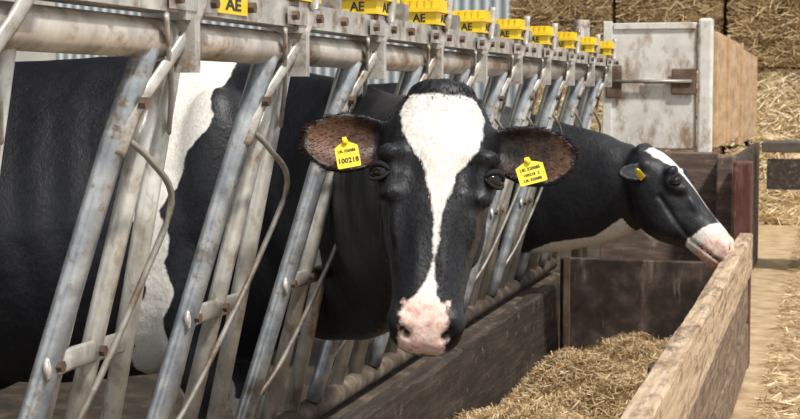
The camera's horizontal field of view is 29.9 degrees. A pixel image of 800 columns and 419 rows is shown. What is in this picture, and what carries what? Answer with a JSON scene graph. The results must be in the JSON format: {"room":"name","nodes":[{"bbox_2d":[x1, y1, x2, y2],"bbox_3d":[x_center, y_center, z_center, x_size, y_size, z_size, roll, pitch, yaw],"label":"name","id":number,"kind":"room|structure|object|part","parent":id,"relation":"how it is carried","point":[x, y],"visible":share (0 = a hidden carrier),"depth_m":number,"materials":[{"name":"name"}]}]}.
{"room":"farm building","nodes":[
{"label":"farm building","id":0,"kind":"room"},
{"bbox_2d":[4,0,55,61],"bbox_3d":[-8.200,-1.992,11.585,0.200,5.000,22.000,1,5,16],"label":"wall","id":1,"kind":"structure","parent":0,"point":[20,55],"depth_m":21.61,"materials":[{"name":"white paint"}]},
{"bbox_2d":[0,223,799,418],"bbox_3d":[-0.068,0.488,12.574,17.000,0.103,28.000,1,5,16],"label":"floor","id":2,"kind":"structure","parent":0,"point":[776,242],"depth_m":7.87,"materials":[{"name":"beige concrete"}]},
{"bbox_2d":[0,56,581,418],"bbox_3d":[-0.683,0.292,4.470,3.136,1.532,1.171,4,6,39],"label":"cow","id":3,"kind":"object","parent":2,"relation":"on","point":[418,174],"visible":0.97,"depth_m":4.31},
{"bbox_2d":[318,271,559,418],"bbox_3d":[-0.176,0.817,4.938,0.190,0.415,7.250,1,5,16],"label":"concrete curb","id":4,"kind":"object","parent":2,"relation":"on","point":[364,396],"visible":0.02,"depth_m":5.45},
{"bbox_2d":[0,0,618,418],"bbox_3d":[0.010,-0.075,4.801,0.420,1.385,7.422,1,5,16],"label":"barrier","id":5,"kind":"object","parent":4,"relation":"on","point":[168,39],"visible":0.77,"depth_m":3.38,"materials":[{"name":"metal"}]},
{"bbox_3d":[-0.591,-0.203,2.179,0.016,0.226,0.203,-1,4,-8],"label":"latch arm","id":6,"kind":"part","parent":5,"relation":"part of"},
{"bbox_3d":[-0.589,-0.257,2.135,0.028,0.408,0.237,4,6,42],"label":"latch arm","id":7,"kind":"part","parent":5,"relation":"part of"},
{"bbox_3d":[-0.586,0.272,2.838,0.016,0.053,0.402,1,4,12],"label":"cross plate","id":8,"kind":"part","parent":5,"relation":"part of","materials":[{"name":"grey metal"}]},
{"bbox_3d":[-0.548,0.219,2.721,0.330,0.722,0.120,-3,5,-31],"label":"guide rod","id":9,"kind":"part","parent":5,"relation":"part of","materials":[{"name":"metal"}]},
{"bbox_3d":[-0.423,-0.302,2.717,0.121,0.408,0.210,1,5,16],"label":"latch arm","id":10,"kind":"part","parent":5,"relation":"part of"},
{"bbox_3d":[-0.424,-0.248,2.759,0.016,0.226,0.203,-1,4,-8],"label":"latch arm","id":11,"kind":"part","parent":5,"relation":"part of"},
{"bbox_3d":[-0.419,0.228,3.418,0.016,0.053,0.402,1,4,12],"label":"cross plate","id":12,"kind":"part","parent":5,"relation":"part of","materials":[{"name":"grey metal"}]},
{"bbox_3d":[-0.371,0.174,3.307,0.344,0.722,0.121,-3,5,-36],"label":"guide rod","id":13,"kind":"part","parent":5,"relation":"part of","materials":[{"name":"metal"}]},
{"bbox_3d":[-0.257,-0.346,3.297,0.121,0.408,0.210,1,5,16],"label":"latch arm","id":14,"kind":"part","parent":5,"relation":"part of"},
{"bbox_3d":[-0.258,-0.292,3.338,0.016,0.226,0.203,-1,4,-8],"label":"latch arm","id":15,"kind":"part","parent":5,"relation":"part of"},
{"bbox_3d":[-0.206,0.130,3.885,0.341,0.722,0.121,-3,5,-36],"label":"guide rod","id":16,"kind":"part","parent":5,"relation":"part of","materials":[{"name":"metal"}]},
{"bbox_3d":[0.099,-0.460,4.656,0.074,0.074,7.250,1,5,16],"label":"rail","id":17,"kind":"part","parent":5,"relation":"part of","materials":[{"name":"grey metal"}]},
{"bbox_3d":[-0.253,0.183,3.998,0.016,0.053,0.402,1,4,12],"label":"cross plate","id":18,"kind":"part","parent":5,"relation":"part of","materials":[{"name":"grey metal"}]},
{"bbox_3d":[-0.043,0.085,4.463,0.337,0.722,0.120,-3,5,-35],"label":"guide rod","id":19,"kind":"part","parent":5,"relation":"part of","materials":[{"name":"metal"}]},
{"bbox_3d":[-0.092,-0.337,3.918,0.016,0.226,0.203,-1,4,-8],"label":"latch arm","id":20,"kind":"part","parent":5,"relation":"part of"},
{"bbox_3d":[-0.091,-0.391,3.877,0.121,0.408,0.210,1,5,16],"label":"latch arm","id":21,"kind":"part","parent":5,"relation":"part of"},
{"bbox_3d":[-0.161,0.565,4.809,0.068,0.068,7.250,1,5,16],"label":"rail","id":22,"kind":"part","parent":5,"relation":"part of","materials":[{"name":"brown wood"}]},
{"bbox_3d":[0.074,-0.381,4.498,0.016,0.226,0.203,-1,4,-8],"label":"latch arm","id":23,"kind":"part","parent":5,"relation":"part of"},
{"bbox_3d":[0.075,-0.435,4.457,0.121,0.408,0.210,1,5,16],"label":"latch arm","id":24,"kind":"part","parent":5,"relation":"part of"},
{"bbox_3d":[0.241,-0.426,5.079,0.016,0.226,0.203,-1,4,-8],"label":"latch arm","id":25,"kind":"part","parent":5,"relation":"part of"},
{"bbox_3d":[0.243,-0.479,5.035,0.028,0.408,0.237,4,6,42],"label":"latch arm","id":26,"kind":"part","parent":5,"relation":"part of"},
{"bbox_3d":[0.412,0.005,6.318,0.016,0.053,0.402,1,4,12],"label":"cross plate","id":27,"kind":"part","parent":5,"relation":"part of","materials":[{"name":"grey metal"}]},
{"bbox_3d":[0.291,-0.004,5.624,0.339,0.722,0.120,-3,5,-35],"label":"guide rod","id":28,"kind":"part","parent":5,"relation":"part of","materials":[{"name":"metal"}]},
{"bbox_3d":[0.435,-0.051,6.236,0.237,0.722,0.255,1,5,16],"label":"guide rod","id":29,"kind":"part","parent":5,"relation":"part of","materials":[{"name":"metal"}]},
{"bbox_3d":[0.407,-0.470,5.659,0.016,0.226,0.203,-1,4,-8],"label":"latch arm","id":30,"kind":"part","parent":5,"relation":"part of"},
{"bbox_3d":[0.408,-0.524,5.617,0.121,0.408,0.210,1,5,16],"label":"latch arm","id":31,"kind":"part","parent":5,"relation":"part of"},
{"bbox_3d":[0.578,-0.039,6.898,0.016,0.053,0.402,1,4,12],"label":"cross plate","id":32,"kind":"part","parent":5,"relation":"part of","materials":[{"name":"grey metal"}]},
{"bbox_3d":[0.618,-0.093,6.782,0.332,0.722,0.120,-3,5,-32],"label":"guide rod","id":33,"kind":"part","parent":5,"relation":"part of","materials":[{"name":"metal"}]},
{"bbox_3d":[0.573,-0.515,6.239,0.016,0.226,0.203,-1,4,-8],"label":"latch arm","id":34,"kind":"part","parent":5,"relation":"part of"},
{"bbox_3d":[0.574,-0.569,6.197,0.121,0.408,0.210,1,5,16],"label":"latch arm","id":35,"kind":"part","parent":5,"relation":"part of"},
{"bbox_3d":[0.739,-0.559,6.819,0.016,0.226,0.203,-1,4,-8],"label":"latch arm","id":36,"kind":"part","parent":5,"relation":"part of"},
{"bbox_3d":[0.740,-0.613,6.777,0.121,0.408,0.210,1,5,16],"label":"latch arm","id":37,"kind":"part","parent":5,"relation":"part of"},
{"bbox_3d":[0.794,-0.138,7.368,0.347,0.722,0.123,-3,5,-37],"label":"guide rod","id":38,"kind":"part","parent":5,"relation":"part of","materials":[{"name":"metal"}]},
{"bbox_3d":[0.981,-0.333,8.163,0.064,1.385,0.064,-2,5,-29],"label":"post","id":39,"kind":"part","parent":5,"relation":"part of","materials":[{"name":"grey metal"}]},
{"bbox_3d":[0.906,-0.604,7.399,0.016,0.226,0.203,-1,4,-8],"label":"latch arm","id":40,"kind":"part","parent":5,"relation":"part of"},
{"bbox_3d":[0.906,-0.657,7.357,0.121,0.408,0.210,1,5,16],"label":"latch arm","id":41,"kind":"part","parent":5,"relation":"part of"},
{"bbox_3d":[0.959,-0.182,7.946,0.344,0.722,0.121,-3,5,-36],"label":"guide rod","id":42,"kind":"part","parent":5,"relation":"part of","materials":[{"name":"metal"}]},
{"bbox_3d":[1.072,-0.648,7.979,0.016,0.226,0.203,-1,4,-8],"label":"latch arm","id":43,"kind":"part","parent":5,"relation":"part of"},
{"bbox_3d":[1.073,-0.702,7.938,0.121,0.408,0.210,1,5,16],"label":"latch arm","id":44,"kind":"part","parent":5,"relation":"part of"},
{"bbox_2d":[339,233,752,418],"bbox_3d":[0.357,0.704,4.515,1.045,0.705,6.750,1,5,16],"label":"trough","id":45,"kind":"object","parent":2,"relation":"on","point":[699,373],"visible":0.93,"depth_m":6.35,"materials":[{"name":"brown wood"}]},
{"bbox_2d":[452,331,670,418],"bbox_3d":[0.367,0.858,4.592,0.891,0.444,6.280,1,5,16],"label":"heap","id":46,"kind":"object","parent":45,"relation":"in","point":[599,380],"visible":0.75,"depth_m":5.65,"materials":[{"name":"plant"}]},
{"bbox_3d":[0.770,0.760,4.474,0.060,0.600,0.090,1,5,16],"label":"plank post","id":47,"kind":"part","parent":45,"relation":"part of","materials":[{"name":"beige wood"}]},
{"bbox_2d":[367,83,733,268],"bbox_3d":[0.067,0.101,7.436,3.152,1.458,0.838,1,5,16],"label":"cow","id":48,"kind":"object","parent":2,"relation":"on","point":[618,189],"visible":0.26,"depth_m":6.92},
{"bbox_2d":[600,18,759,367],"bbox_3d":[2.124,-0.294,10.310,0.833,1.810,5.420,1,5,16],"label":"box","id":49,"kind":"object","parent":2,"relation":"on","point":[651,98],"visible":0.6,"depth_m":8.20,"materials":[{"name":"metal"}]},
{"bbox_3d":[1.144,-0.684,8.268,0.050,0.700,0.013,1,5,16],"label":"panel frame","id":50,"kind":"part","parent":49,"relation":"part of","materials":[{"name":"white metal"}]},
{"bbox_3d":[1.176,-0.702,8.242,0.085,0.180,0.016,1,5,16],"label":"latch plate","id":51,"kind":"part","parent":49,"relation":"part of","materials":[{"name":"metal"}]},
{"bbox_3d":[1.387,-1.001,8.175,0.445,0.035,0.013,1,5,16],"label":"panel frame","id":52,"kind":"part","parent":49,"relation":"part of","materials":[{"name":"white metal"}]},
{"bbox_3d":[1.387,-0.676,8.229,0.470,0.690,0.040,1,5,16],"label":"panel","id":53,"kind":"part","parent":49,"relation":"part of","materials":[{"name":"white metal"}]},
{"bbox_3d":[1.538,-0.694,8.136,0.130,0.140,0.016,1,5,16],"label":"latch plate","id":54,"kind":"part","parent":49,"relation":"part of","materials":[{"name":"metal"}]},
{"bbox_3d":[1.658,-0.131,8.183,0.078,1.810,0.080,1,5,16],"label":"corner post","id":55,"kind":"part","parent":49,"relation":"part of","materials":[{"name":"white metal"}]},
{"bbox_3d":[1.720,0.253,7.944,0.085,1.080,0.240,1,5,16],"label":"plank post","id":56,"kind":"part","parent":49,"relation":"part of","materials":[{"name":"brown wood"}]},
{"bbox_3d":[2.023,-0.735,9.252,0.030,0.630,2.240,1,5,16],"label":"panel","id":57,"kind":"part","parent":49,"relation":"part of","materials":[{"name":"brown wood"}]},
{"bbox_3d":[1.755,0.281,7.707,0.093,1.060,0.140,1,5,16],"label":"plank post","id":58,"kind":"part","parent":49,"relation":"part of","materials":[{"name":"red wood"}]},
{"bbox_3d":[2.686,-0.875,11.602,0.030,0.670,2.550,1,5,16],"label":"panel","id":59,"kind":"part","parent":49,"relation":"part of","materials":[{"name":"brown wood"}]},
{"bbox_2d":[657,145,732,154],"bbox_3d":[3.238,-0.363,17.539,1.160,0.840,2.424,1,5,16],"label":"bale","id":60,"kind":"object","parent":2,"relation":"on","point":[721,150],"visible":0.02,"depth_m":16.43},
{"bbox_2d":[696,68,744,145],"bbox_3d":[3.453,-1.191,17.319,1.160,0.840,2.437,1,5,16],"label":"bale","id":61,"kind":"object","parent":60,"relation":"on","point":[731,143],"visible":0.02,"depth_m":16.23},
{"bbox_2d":[615,0,727,67],"bbox_3d":[3.229,-2.040,17.380,1.160,0.840,2.420,1,5,16],"label":"bale","id":62,"kind":"object","parent":61,"relation":"on","point":[629,11],"visible":0.29,"depth_m":16.30},
{"bbox_2d":[725,141,799,224],"bbox_3d":[4.375,-0.334,17.152,1.160,0.840,2.402,1,5,16],"label":"bale","id":63,"kind":"object","parent":2,"relation":"on","point":[779,207],"visible":0.35,"depth_m":16.11},
{"bbox_2d":[749,68,799,146],"bbox_3d":[4.621,-1.169,17.039,1.160,0.840,2.398,1,5,16],"label":"bale","id":64,"kind":"object","parent":63,"relation":"on","point":[778,89],"visible":0.74,"depth_m":16.04},
{"bbox_2d":[726,0,799,68],"bbox_3d":[4.358,-2.008,16.965,1.160,0.840,2.414,1,5,16],"label":"bale","id":65,"kind":"object","parent":64,"relation":"on","point":[769,30],"visible":0.84,"depth_m":15.94},
{"bbox_2d":[743,227,799,418],"bbox_3d":[3.093,0.643,9.592,1.395,0.096,12.114,1,5,16],"label":"straw","id":66,"kind":"object","parent":2,"relation":"on","point":[795,246],"visible":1,"depth_m":7.82,"materials":[{"name":"beige plant"}]},
{"bbox_2d":[762,140,799,189],"bbox_3d":[3.912,-0.011,11.718,2.100,1.030,0.620,1,5,16],"label":"fence","id":67,"kind":"object","parent":2,"relation":"on","point":[782,174],"visible":1,"depth_m":11.66,"materials":[{"name":"wood"}]},
{"bbox_3d":[2.076,-0.386,17.838,1.160,0.840,2.428,1,5,16],"label":"bale","id":68,"kind":"object","parent":2,"relation":"on","visible":0},
{"bbox_2d":[533,85,602,132],"bbox_3d":[2.321,-1.222,17.724,1.160,0.840,2.431,1,5,16],"label":"bale","id":69,"kind":"object","parent":68,"relation":"on","point":[599,111],"visible":0.02,"depth_m":16.67},
{"bbox_2d":[508,0,617,62],"bbox_3d":[2.078,-2.066,17.718,1.160,0.840,2.421,1,5,16],"label":"bale","id":70,"kind":"object","parent":69,"relation":"on","point":[541,12],"visible":0.39,"depth_m":16.62},
{"bbox_2d":[55,0,750,140],"bbox_3d":[2.158,-3.147,20.106,17.000,6.000,0.200,1,5,16],"label":"wall","id":71,"kind":"structure","parent":0,"point":[502,6],"depth_m":20.74,"materials":[{"name":"white metal"}]}
]}

